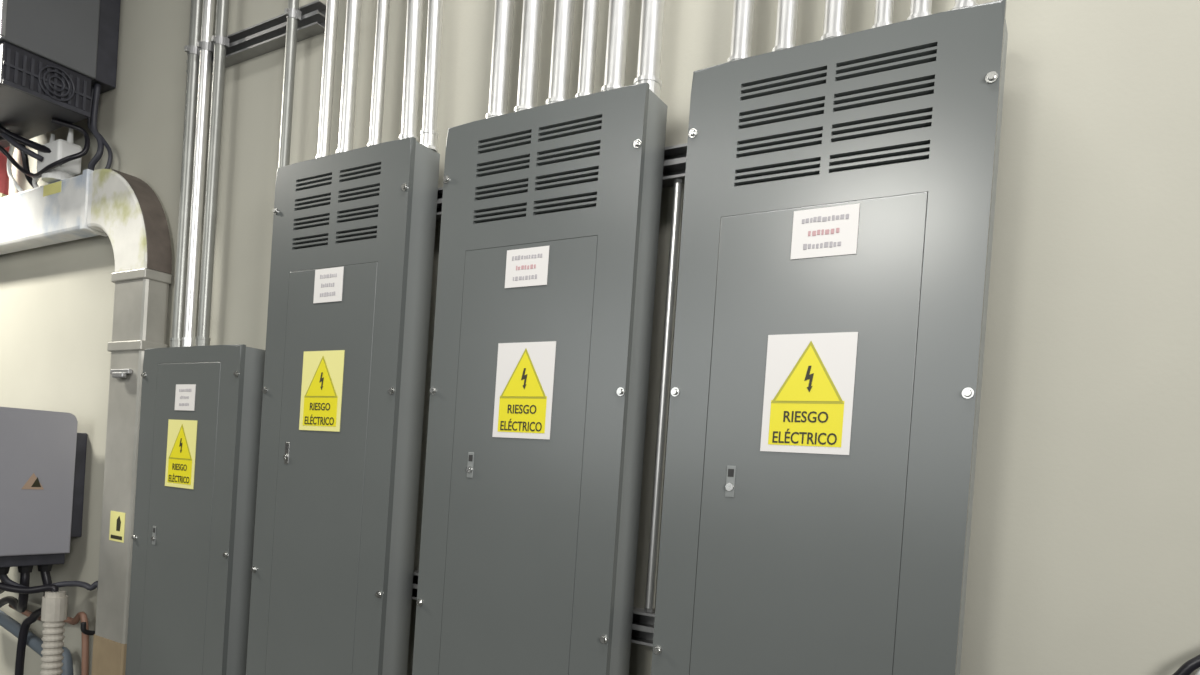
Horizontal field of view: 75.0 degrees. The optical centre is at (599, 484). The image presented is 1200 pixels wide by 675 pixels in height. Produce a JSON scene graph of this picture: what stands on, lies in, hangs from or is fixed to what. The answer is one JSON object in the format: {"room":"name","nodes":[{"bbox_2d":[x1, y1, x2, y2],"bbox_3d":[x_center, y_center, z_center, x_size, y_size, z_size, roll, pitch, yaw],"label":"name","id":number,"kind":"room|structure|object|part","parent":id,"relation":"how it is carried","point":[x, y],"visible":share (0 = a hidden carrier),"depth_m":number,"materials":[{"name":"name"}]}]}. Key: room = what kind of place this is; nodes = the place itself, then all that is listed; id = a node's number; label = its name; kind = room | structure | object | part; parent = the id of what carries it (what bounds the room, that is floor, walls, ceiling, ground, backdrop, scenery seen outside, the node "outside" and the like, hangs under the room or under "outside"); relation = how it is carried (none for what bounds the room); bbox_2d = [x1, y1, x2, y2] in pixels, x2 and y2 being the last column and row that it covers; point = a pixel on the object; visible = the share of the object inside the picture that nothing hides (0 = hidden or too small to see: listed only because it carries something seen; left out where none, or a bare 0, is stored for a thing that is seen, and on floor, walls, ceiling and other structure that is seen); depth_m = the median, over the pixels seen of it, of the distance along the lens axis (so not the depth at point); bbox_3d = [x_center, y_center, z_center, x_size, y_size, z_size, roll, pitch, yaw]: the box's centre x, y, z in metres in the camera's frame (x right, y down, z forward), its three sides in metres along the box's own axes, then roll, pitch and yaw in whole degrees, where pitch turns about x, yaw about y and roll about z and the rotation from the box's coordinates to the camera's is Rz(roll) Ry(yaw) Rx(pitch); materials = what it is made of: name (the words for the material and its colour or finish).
{"room":"electrical room","nodes":[
{"label":"electrical room","id":0,"kind":"room"},
{"bbox_2d":[0,0,1199,674],"bbox_3d":[-0.451,-0.440,2.071,10.500,3.750,0.150,4,1,32],"label":"wall","id":1,"kind":"structure","parent":0,"point":[1084,559],"depth_m":1.28,"materials":[{"name":"beige paint"}]},
{"bbox_2d":[0,407,86,574],"bbox_3d":[-2.211,0.007,2.824,0.642,0.565,0.400,4,1,32],"label":"box","id":2,"kind":"object","parent":1,"relation":"attached to","point":[43,453],"visible":1,"depth_m":2.68,"materials":[{"name":"grey metal"}]},
{"bbox_2d":[0,573,29,612],"bbox_3d":[-2.182,0.404,2.897,0.519,0.231,0.052,5,1,42],"label":"power cable","id":3,"kind":"object","parent":2,"relation":"hanging from","point":[20,604],"visible":0.86,"depth_m":2.74,"materials":[{"name":"black plastic"}]},
{"bbox_2d":[0,582,58,593],"bbox_3d":[-1.972,0.336,2.651,0.237,0.077,0.037,3,1,-24],"label":"power cable","id":4,"kind":"object","parent":2,"relation":"attached to","point":[5,587],"visible":0.98,"depth_m":2.65,"materials":[{"name":"black plastic"}]},
{"bbox_3d":[-2.236,0.239,2.805,0.590,0.044,0.312,4,1,32],"label":"gland plate","id":5,"kind":"part","parent":2,"relation":"part of","materials":[{"name":"grey plastic"}]},
{"bbox_2d":[15,571,51,674],"bbox_3d":[-2.069,0.806,2.834,0.213,1.021,0.048,4,1,32],"label":"power cable","id":6,"kind":"object","parent":2,"relation":"hanging from","point":[46,576],"visible":0.59,"depth_m":2.86,"materials":[{"name":"black plastic"}]},
{"bbox_2d":[0,574,97,590],"bbox_3d":[-1.913,0.817,2.707,0.347,1.023,0.046,4,1,-8],"label":"power cable","id":7,"kind":"object","parent":2,"relation":"attached to","point":[4,577],"visible":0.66,"depth_m":2.70,"materials":[{"name":"grey plastic"}]},
{"bbox_2d":[71,433,86,536],"bbox_3d":[-2.130,-0.015,2.971,0.542,0.380,0.066,4,1,32],"label":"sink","id":8,"kind":"object","parent":2,"relation":"in","point":[81,443],"depth_m":2.84,"materials":[{"name":"grey metal"}]},
{"bbox_2d":[9,604,88,674],"bbox_3d":[-2.062,0.874,2.889,0.582,0.884,0.038,4,1,30],"label":"pipe","id":9,"kind":"object","parent":1,"relation":"attached to","point":[80,616],"visible":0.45,"depth_m":2.75,"materials":[{"name":"brown metal"}]},
{"bbox_2d":[0,0,120,147],"bbox_3d":[-2.080,-1.672,2.805,0.702,0.755,0.366,4,1,32],"label":"equipment box","id":10,"kind":"object","parent":1,"relation":"attached to","point":[52,52],"visible":1,"depth_m":2.63,"materials":[{"name":"grey metal"}]},
{"bbox_3d":[-1.874,-1.721,2.473,0.010,0.600,0.014,4,1,32],"label":"edge trim","id":11,"kind":"part","parent":10,"relation":"part of","materials":[{"name":"silver metal"}]},
{"bbox_2d":[0,137,33,187],"bbox_3d":[-2.260,-1.224,2.935,0.267,0.190,0.068,4,1,-9],"label":"power cable","id":12,"kind":"object","parent":10,"relation":"hanging from","point":[25,161],"visible":0.42,"depth_m":2.93,"materials":[{"name":"black plastic"}]},
{"bbox_2d":[0,133,43,161],"bbox_3d":[-2.203,-1.269,2.885,0.400,0.175,0.071,4,1,24],"label":"power cable","id":13,"kind":"object","parent":10,"relation":"attached to","point":[5,136],"visible":0.91,"depth_m":2.82,"materials":[{"name":"grey plastic"}]},
{"bbox_2d":[0,125,50,152],"bbox_3d":[-2.055,-1.223,2.833,0.287,0.148,0.061,4,1,3],"label":"power cable","id":14,"kind":"object","parent":10,"relation":"hanging from","point":[19,139],"visible":0.67,"depth_m":2.84,"materials":[{"name":"black plastic"}]},
{"bbox_2d":[0,118,89,177],"bbox_3d":[-2.070,-1.208,2.851,0.505,0.173,0.128,4,1,19],"label":"power cable","id":15,"kind":"object","parent":10,"relation":"attached to","point":[85,150],"visible":1,"depth_m":2.78,"materials":[{"name":"black plastic"}]},
{"bbox_2d":[2,48,90,116],"bbox_3d":[-1.833,-1.333,2.600,0.007,0.116,0.258,4,1,32],"label":"vent grille","id":16,"kind":"object","parent":10,"relation":"attached to","point":[28,73],"depth_m":2.59,"materials":[{"name":"grey plastic"}]},
{"bbox_2d":[0,169,171,674],"bbox_3d":[-2.344,0.079,3.066,2.012,2.426,0.113,4,1,32],"label":"duct","id":17,"kind":"object","parent":1,"relation":"attached to","point":[119,206],"visible":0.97,"depth_m":2.57,"materials":[{"name":"grey metal"}]},
{"bbox_2d":[0,146,9,197],"bbox_3d":[-2.422,-1.293,3.150,0.081,0.310,0.081,3,1,-36],"label":"pipe","id":18,"kind":"object","parent":17,"relation":"attached to","point":[4,178],"visible":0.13,"depth_m":3.14,"materials":[{"name":"red paint"}]},
{"bbox_2d":[7,144,22,191],"bbox_3d":[-2.231,-1.218,2.973,0.059,0.177,0.175,3,1,-31],"label":"wire","id":19,"kind":"object","parent":17,"relation":"attached to","point":[11,149],"visible":0.68,"depth_m":3.02,"materials":[{"name":"white plastic"}]},
{"bbox_2d":[32,178,39,187],"bbox_3d":[-2.086,-1.145,2.916,0.101,0.077,0.026,4,1,32],"label":"wire","id":20,"kind":"object","parent":17,"relation":"attached to","point":[34,181],"visible":0.45,"depth_m":2.93,"materials":[{"name":"white plastic"}]},
{"bbox_2d":[37,128,81,183],"bbox_3d":[-1.975,-1.195,2.856,0.170,0.186,0.100,4,1,32],"label":"fitting","id":21,"kind":"object","parent":17,"relation":"on","point":[60,148],"visible":0.71,"depth_m":2.81,"materials":[{"name":"white plastic"}]},
{"bbox_2d":[88,83,103,170],"bbox_3d":[-1.776,-1.252,2.761,0.063,0.327,0.031,4,1,23],"label":"cable","id":22,"kind":"object","parent":17,"relation":"attached to","point":[97,87],"visible":0.85,"depth_m":2.76,"materials":[{"name":"grey plastic"}]},
{"bbox_2d":[87,85,112,168],"bbox_3d":[-1.767,-1.252,2.763,0.136,0.328,0.028,4,1,27],"label":"cable","id":23,"kind":"object","parent":17,"relation":"attached to","point":[110,154],"visible":0.66,"depth_m":2.75,"materials":[{"name":"grey plastic"}]},
{"bbox_2d":[80,622,94,634],"bbox_3d":[-1.717,0.496,2.675,0.024,0.061,0.113,4,1,32],"label":"wall hook","id":24,"kind":"object","parent":1,"relation":"attached to","point":[84,630],"visible":0.51,"depth_m":2.63,"materials":[{"name":"black rubber"}]},
{"bbox_2d":[125,344,264,674],"bbox_3d":[-1.228,0.439,2.330,0.494,1.683,0.106,4,1,32],"label":"electrical cabinet","id":25,"kind":"object","parent":1,"relation":"attached to","point":[201,409],"visible":0.99,"depth_m":2.24,"materials":[{"name":"grey metal"}]},
{"bbox_3d":[-1.247,0.362,2.296,0.322,1.435,0.011,4,1,32],"label":"door","id":26,"kind":"part","parent":25,"relation":"part of","materials":[{"name":"grey metal"}]},
{"bbox_3d":[-1.211,-0.253,2.281,0.100,0.076,0.001,4,1,32],"label":"name plate","id":27,"kind":"part","parent":25,"relation":"part of","materials":[{"name":"white paper"}]},
{"bbox_2d":[170,0,202,346],"bbox_3d":[-1.260,-1.393,2.431,0.056,1.969,0.054,4,1,32],"label":"conduit","id":28,"kind":"object","parent":25,"relation":"on","point":[193,52],"visible":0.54,"depth_m":2.42,"materials":[{"name":"silver metal"}]},
{"bbox_2d":[182,0,214,346],"bbox_3d":[-1.208,-1.389,2.399,0.050,1.969,0.048,4,1,32],"label":"conduit","id":29,"kind":"object","parent":25,"relation":"on","point":[206,46],"visible":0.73,"depth_m":2.40,"materials":[{"name":"silver metal"}]},
{"bbox_2d":[196,0,228,345],"bbox_3d":[-1.145,-1.385,2.360,0.050,1.969,0.048,4,1,32],"label":"conduit","id":30,"kind":"object","parent":25,"relation":"on","point":[220,40],"visible":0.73,"depth_m":2.36,"materials":[{"name":"silver metal"}]},
{"bbox_2d":[186,0,325,72],"bbox_3d":[-1.040,-1.328,2.345,0.635,0.065,0.040,4,1,32],"label":"channel","id":31,"kind":"object","parent":1,"relation":"attached to","point":[267,36],"visible":0.66,"depth_m":2.29,"materials":[{"name":"grey metal"}]},
{"bbox_2d":[278,0,300,167],"bbox_3d":[-0.915,-0.523,2.201,0.044,3.652,0.042,4,1,32],"label":"conduit","id":32,"kind":"object","parent":1,"relation":"attached to","point":[293,14],"visible":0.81,"depth_m":2.18,"materials":[{"name":"silver metal"}]},
{"bbox_2d":[246,137,439,674],"bbox_3d":[-0.699,0.246,2.008,0.500,2.150,0.106,4,1,32],"label":"electrical cabinet","id":33,"kind":"object","parent":1,"relation":"attached to","point":[353,234],"visible":1,"depth_m":1.92,"materials":[{"name":"grey metal"}]},
{"bbox_3d":[-0.723,0.247,1.975,0.330,1.585,0.011,4,1,32],"label":"door","id":34,"kind":"part","parent":33,"relation":"part of","materials":[{"name":"grey metal"}]},
{"bbox_2d":[316,0,338,157],"bbox_3d":[-0.697,-1.584,2.091,0.038,1.502,0.038,3,1,-36],"label":"conduit","id":35,"kind":"object","parent":33,"relation":"attached to","point":[330,37],"visible":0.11,"depth_m":2.09,"materials":[{"name":"silver metal"}]},
{"bbox_3d":[-0.681,-0.499,1.960,0.106,0.085,0.001,4,1,32],"label":"name plate","id":36,"kind":"part","parent":33,"relation":"part of","materials":[{"name":"white paper"}]},
{"bbox_2d":[336,0,361,152],"bbox_3d":[-0.624,-1.578,2.045,0.046,1.502,0.046,3,1,-36],"label":"conduit","id":37,"kind":"object","parent":33,"relation":"on","point":[353,10],"visible":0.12,"depth_m":2.04,"materials":[{"name":"silver metal"}]},
{"bbox_2d":[367,0,389,145],"bbox_3d":[-0.528,-1.571,1.986,0.038,1.502,0.038,3,1,-36],"label":"conduit","id":38,"kind":"object","parent":33,"relation":"attached to","point":[383,6],"visible":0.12,"depth_m":1.98,"materials":[{"name":"silver metal"}]},
{"bbox_2d":[399,0,423,141],"bbox_3d":[-0.435,-1.564,1.929,0.075,1.502,0.052,4,1,32],"label":"conduit","id":39,"kind":"object","parent":33,"relation":"on","point":[414,20],"visible":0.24,"depth_m":1.92,"materials":[{"name":"silver metal"}]},
{"bbox_2d":[420,0,442,152],"bbox_3d":[-0.377,-1.559,1.893,0.071,1.502,0.046,4,1,32],"label":"conduit","id":40,"kind":"object","parent":33,"relation":"on","point":[429,134],"visible":0.8,"depth_m":1.88,"materials":[{"name":"silver metal"}]},
{"bbox_2d":[412,570,654,646],"bbox_3d":[-0.394,0.255,1.907,2.240,0.065,0.040,4,1,32],"label":"channel","id":41,"kind":"object","parent":1,"relation":"attached to","point":[642,622],"visible":0.02,"depth_m":1.62,"materials":[{"name":"grey metal"}]},
{"bbox_2d":[644,179,683,612],"bbox_3d":[0.131,-0.177,1.586,0.020,0.876,0.021,4,1,32],"label":"rod","id":42,"kind":"object","parent":41,"relation":"attached to","point":[678,183],"visible":1,"depth_m":1.58,"materials":[{"name":"silver metal"}]},
{"bbox_2d":[412,82,667,674],"bbox_3d":[-0.177,0.286,1.684,0.511,2.150,0.106,4,1,32],"label":"electrical cabinet","id":43,"kind":"object","parent":1,"relation":"attached to","point":[549,231],"visible":1,"depth_m":1.61,"materials":[{"name":"grey metal"}]},
{"bbox_2d":[485,0,513,118],"bbox_3d":[-0.188,-1.544,1.775,0.053,1.502,0.053,3,1,-36],"label":"conduit","id":44,"kind":"object","parent":43,"relation":"on","point":[504,9],"visible":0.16,"depth_m":1.77,"materials":[{"name":"silver metal"}]},
{"bbox_3d":[-0.201,0.288,1.651,0.344,1.585,0.011,4,1,32],"label":"door","id":45,"kind":"part","parent":43,"relation":"part of","materials":[{"name":"grey metal"}]},
{"bbox_3d":[-0.153,-0.453,1.633,0.110,0.080,0.001,4,1,32],"label":"name plate","id":46,"kind":"part","parent":43,"relation":"part of","materials":[{"name":"white paper"}]},
{"bbox_2d":[514,0,542,111],"bbox_3d":[-0.117,-1.539,1.732,0.054,1.502,0.054,3,1,-36],"label":"conduit","id":47,"kind":"object","parent":43,"relation":"on","point":[532,9],"visible":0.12,"depth_m":1.72,"materials":[{"name":"silver metal"}]},
{"bbox_3d":[-0.191,0.286,1.661,0.495,2.110,0.002,4,1,32],"label":"panel","id":48,"kind":"part","parent":43,"relation":"part of","materials":[{"name":"grey metal"}]},
{"bbox_2d":[545,0,574,104],"bbox_3d":[-0.043,-1.533,1.686,0.054,1.502,0.054,3,1,-36],"label":"conduit","id":49,"kind":"object","parent":43,"relation":"on","point":[563,21],"visible":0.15,"depth_m":1.68,"materials":[{"name":"silver metal"}]},
{"bbox_2d":[575,0,599,97],"bbox_3d":[0.016,-1.529,1.649,0.042,1.502,0.042,3,1,-36],"label":"conduit","id":50,"kind":"object","parent":43,"relation":"attached to","point":[590,7],"visible":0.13,"depth_m":1.64,"materials":[{"name":"silver metal"}]},
{"bbox_2d":[601,0,629,91],"bbox_3d":[0.076,-1.524,1.612,0.053,1.502,0.053,3,1,-36],"label":"conduit","id":51,"kind":"object","parent":43,"relation":"on","point":[618,16],"visible":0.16,"depth_m":1.60,"materials":[{"name":"silver metal"}]},
{"bbox_2d":[633,0,664,97],"bbox_3d":[0.144,-1.519,1.570,0.057,1.502,0.057,3,1,-36],"label":"conduit","id":52,"kind":"object","parent":43,"relation":"on","point":[652,11],"visible":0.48,"depth_m":1.56,"materials":[{"name":"silver metal"}]},
{"bbox_2d":[436,143,686,221],"bbox_3d":[-0.085,-0.667,1.739,1.660,0.065,0.040,4,1,32],"label":"channel","id":53,"kind":"object","parent":1,"relation":"attached to","point":[674,167],"visible":0.02,"depth_m":1.60,"materials":[{"name":"black metal"}]},
{"bbox_2d":[651,0,1007,674],"bbox_3d":[0.341,0.326,1.363,0.516,2.150,0.106,4,1,32],"label":"electrical cabinet","id":54,"kind":"object","parent":1,"relation":"attached to","point":[840,191],"visible":1,"depth_m":1.29,"materials":[{"name":"grey metal"}]},
{"bbox_2d":[727,0,753,61],"bbox_3d":[0.312,-1.506,1.466,0.048,1.502,0.048,3,1,-36],"label":"conduit","id":55,"kind":"object","parent":54,"relation":"on","point":[743,10],"visible":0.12,"depth_m":1.46,"materials":[{"name":"silver metal"}]},
{"bbox_2d":[772,0,797,51],"bbox_3d":[0.386,-1.500,1.420,0.046,1.502,0.046,3,1,-36],"label":"conduit","id":56,"kind":"object","parent":54,"relation":"on","point":[787,10],"visible":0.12,"depth_m":1.42,"materials":[{"name":"silver metal"}]},
{"bbox_3d":[0.314,0.325,1.332,0.348,1.591,0.011,4,1,32],"label":"door","id":57,"kind":"part","parent":54,"relation":"part of","materials":[{"name":"grey metal"}]},
{"bbox_3d":[0.375,-0.421,1.305,0.110,0.082,0.001,4,1,32],"label":"name plate","id":58,"kind":"part","parent":54,"relation":"part of","materials":[{"name":"white paper"}]},
{"bbox_2d":[820,0,846,39],"bbox_3d":[0.461,-1.494,1.373,0.047,1.502,0.047,3,1,-36],"label":"conduit","id":59,"kind":"object","parent":54,"relation":"on","point":[835,11],"visible":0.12,"depth_m":1.37,"materials":[{"name":"silver metal"}]},
{"bbox_3d":[0.327,0.326,1.341,0.500,2.110,0.002,4,1,32],"label":"panel","id":60,"kind":"part","parent":54,"relation":"part of","materials":[{"name":"grey metal"}]},
{"bbox_2d":[872,0,893,27],"bbox_3d":[0.532,-1.488,1.329,0.037,1.502,0.037,3,1,-36],"label":"conduit","id":61,"kind":"object","parent":54,"relation":"attached to","point":[883,15],"visible":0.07,"depth_m":1.33,"materials":[{"name":"silver metal"}]},
{"bbox_2d":[907,0,931,19],"bbox_3d":[0.583,-1.484,1.297,0.042,1.502,0.042,3,1,-36],"label":"conduit","id":62,"kind":"object","parent":54,"relation":"attached to","point":[918,8],"visible":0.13,"depth_m":1.29,"materials":[{"name":"silver metal"}]},
{"bbox_2d":[952,0,977,9],"bbox_3d":[0.642,-1.480,1.261,0.039,1.502,0.039,3,1,-36],"label":"conduit","id":63,"kind":"object","parent":54,"relation":"attached to","point":[958,3],"visible":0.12,"depth_m":1.26,"materials":[{"name":"silver metal"}]},
{"bbox_2d":[1172,654,1199,674],"bbox_3d":[0.939,-0.331,1.101,0.307,3.750,0.026,4,1,32],"label":"power cable","id":64,"kind":"object","parent":1,"relation":"attached to","point":[1191,665],"visible":1,"depth_m":1.13,"materials":[{"name":"black plastic"}]},
{"bbox_3d":[-2.513,1.426,-1.023,10.500,0.150,7.500,4,1,32],"label":"floor","id":65,"kind":"structure","parent":0,"visible":0},
{"bbox_2d":[0,610,72,674],"bbox_3d":[-2.206,0.895,2.975,0.754,0.823,0.064,4,1,32],"label":"hose","id":66,"kind":"object","parent":65,"relation":"on","point":[34,642],"visible":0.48,"depth_m":2.89,"materials":[{"name":"grey plastic"}]},
{"bbox_2d":[40,590,67,674],"bbox_3d":[-1.906,0.849,2.697,0.077,0.963,0.074,4,1,32],"label":"tube","id":67,"kind":"object","parent":65,"relation":"on","point":[54,608],"visible":1,"depth_m":2.67,"materials":[{"name":"white plastic"}]}
]}

